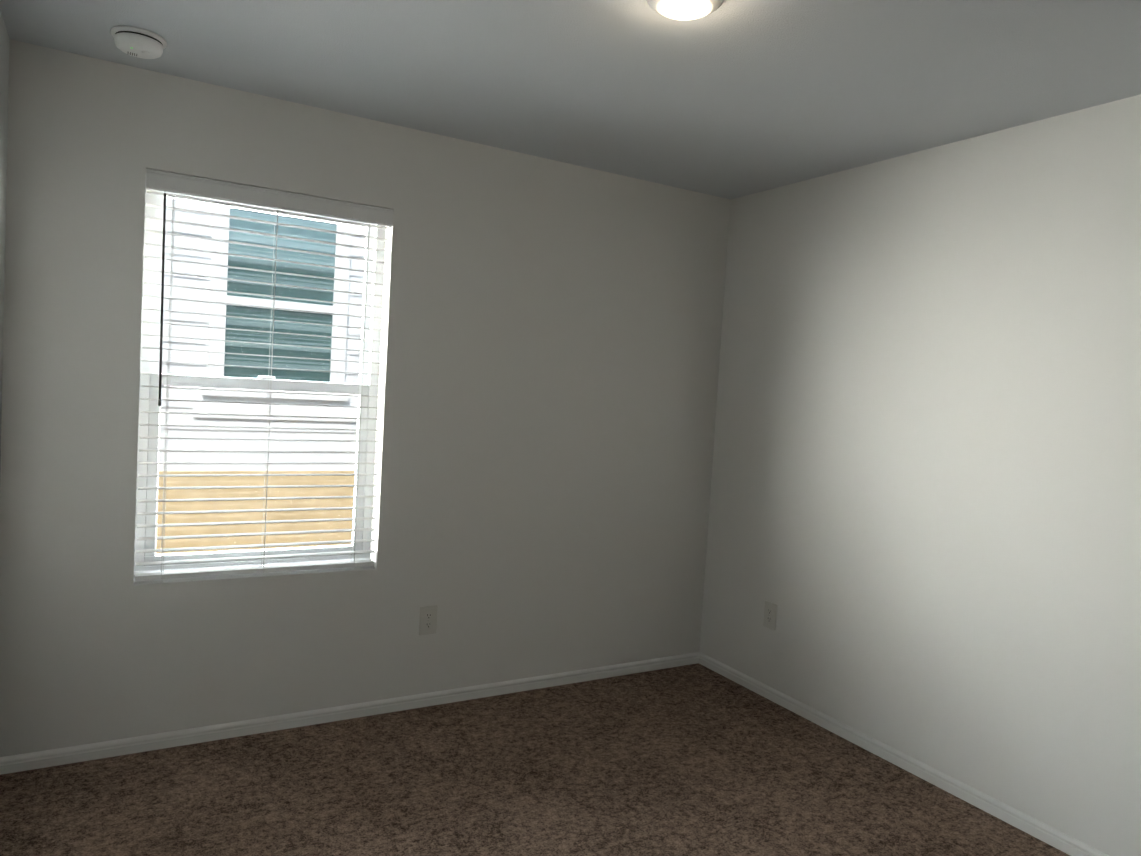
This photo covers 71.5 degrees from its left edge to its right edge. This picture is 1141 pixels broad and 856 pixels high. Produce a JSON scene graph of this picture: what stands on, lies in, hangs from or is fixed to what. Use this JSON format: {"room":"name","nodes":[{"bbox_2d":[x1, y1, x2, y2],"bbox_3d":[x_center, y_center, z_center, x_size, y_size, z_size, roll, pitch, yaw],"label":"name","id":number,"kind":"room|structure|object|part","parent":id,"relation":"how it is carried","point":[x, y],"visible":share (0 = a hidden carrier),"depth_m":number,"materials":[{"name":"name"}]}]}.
{"room":"empty bedroom","nodes":[
{"label":"empty bedroom","id":0,"kind":"room"},
{"bbox_2d":[0,10,9,470],"bbox_3d":[-1.099,0.086,1.096,0.180,2.440,3.810,2,4,-30],"label":"wall","id":1,"kind":"structure","parent":0,"point":[4,61],"depth_m":2.52,"materials":[{"name":"grey paint"}]},
{"bbox_2d":[0,757,3,774],"bbox_3d":[-1.087,1.277,1.207,0.013,0.056,3.450,2,4,-30],"label":"baseboard","id":2,"kind":"structure","parent":1,"relation":"attached to","point":[1,758],"depth_m":2.69,"materials":[{"name":"white paint"}]},
{"bbox_2d":[0,39,730,756],"bbox_3d":[-0.609,-0.011,3.477,3.060,2.440,0.180,2,4,-30],"label":"wall","id":3,"kind":"structure","parent":0,"point":[550,347],"depth_m":3.31,"materials":[{"name":"white paint"}]},
{"bbox_2d":[133,169,392,585],"bbox_3d":[-1.192,-0.162,3.120,0.890,1.500,0.182,2,4,-30],"label":"window unit","id":4,"kind":"structure","parent":3,"relation":"in","point":[151,567],"depth_m":3.07,"materials":[{"name":"white plastic"}]},
{"label":"daylight panel","id":5,"kind":"part","parent":4,"relation":"part of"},
{"bbox_2d":[4,652,699,773],"bbox_3d":[-0.631,1.185,3.456,3.000,0.056,0.013,2,4,-30],"label":"baseboard","id":6,"kind":"structure","parent":3,"relation":"attached to","point":[80,753],"depth_m":3.21,"materials":[{"name":"white paint"}]},
{"bbox_2d":[419,605,437,634],"bbox_3d":[-0.616,0.834,3.438,0.079,0.124,0.007,2,4,-30],"label":"outlet","id":7,"kind":"object","parent":3,"relation":"attached to","point":[428,620],"visible":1,"depth_m":3.44,"materials":[{"name":"grey plastic"}]},
{"bbox_2d":[0,663,1069,855],"bbox_3d":[0.225,1.392,1.979,3.420,0.100,3.810,2,4,-30],"label":"floor","id":8,"kind":"structure","parent":0,"point":[697,759],"depth_m":2.78,"materials":[{"name":"carpet"}]},
{"bbox_2d":[0,0,1140,198],"bbox_3d":[0.375,-1.150,1.844,3.420,0.120,3.810,2,4,-30],"label":"ceiling","id":9,"kind":"structure","parent":0,"point":[730,99],"depth_m":2.50,"materials":[{"name":"grey paint"}]},
{"bbox_2d":[110,26,166,58],"bbox_3d":[-1.354,-1.200,2.489,0.156,0.052,0.156,2,4,-30],"label":"smoke detector","id":10,"kind":"object","parent":9,"relation":"attached to","point":[138,42],"visible":1,"depth_m":2.45,"materials":[{"name":"white plastic"}]},
{"bbox_2d":[647,0,722,20],"bbox_3d":[0.294,-1.087,2.040,0.195,0.036,0.195,2,4,-30],"label":"ceiling light","id":11,"kind":"object","parent":9,"relation":"in","point":[684,10],"visible":1,"depth_m":2.03,"materials":[{"name":"white glass"}]},
{"bbox_2d":[700,94,1140,855],"bbox_3d":[1.699,0.166,2.727,0.180,2.440,3.810,2,4,-30],"label":"wall","id":12,"kind":"structure","parent":0,"point":[924,528],"depth_m":2.98,"materials":[{"name":"white paint"}]},
{"bbox_2d":[763,601,776,629],"bbox_3d":[0.952,0.895,3.786,0.007,0.124,0.079,2,4,-30],"label":"outlet","id":13,"kind":"object","parent":12,"relation":"attached to","point":[770,614],"visible":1,"depth_m":3.78,"materials":[{"name":"grey plastic"}]},
{"bbox_2d":[700,652,1108,855],"bbox_3d":[1.545,1.352,2.742,0.013,0.056,3.450,2,4,-30],"label":"baseboard","id":14,"kind":"structure","parent":12,"relation":"attached to","point":[1046,833],"depth_m":3.07,"materials":[{"name":"white paint"}]},
{"bbox_3d":[-1.859,1.440,4.617,10.000,0.120,2.820,2,4,-30],"label":"ground","id":15,"kind":"structure","parent":0,"visible":0},
{"bbox_2d":[156,198,365,553],"bbox_3d":[-2.492,-0.551,5.800,10.000,3.850,0.246,2,4,-30],"label":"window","id":16,"kind":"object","parent":15,"relation":"on","point":[188,281],"depth_m":5.82,"materials":[{"name":"white paint"}]}
]}

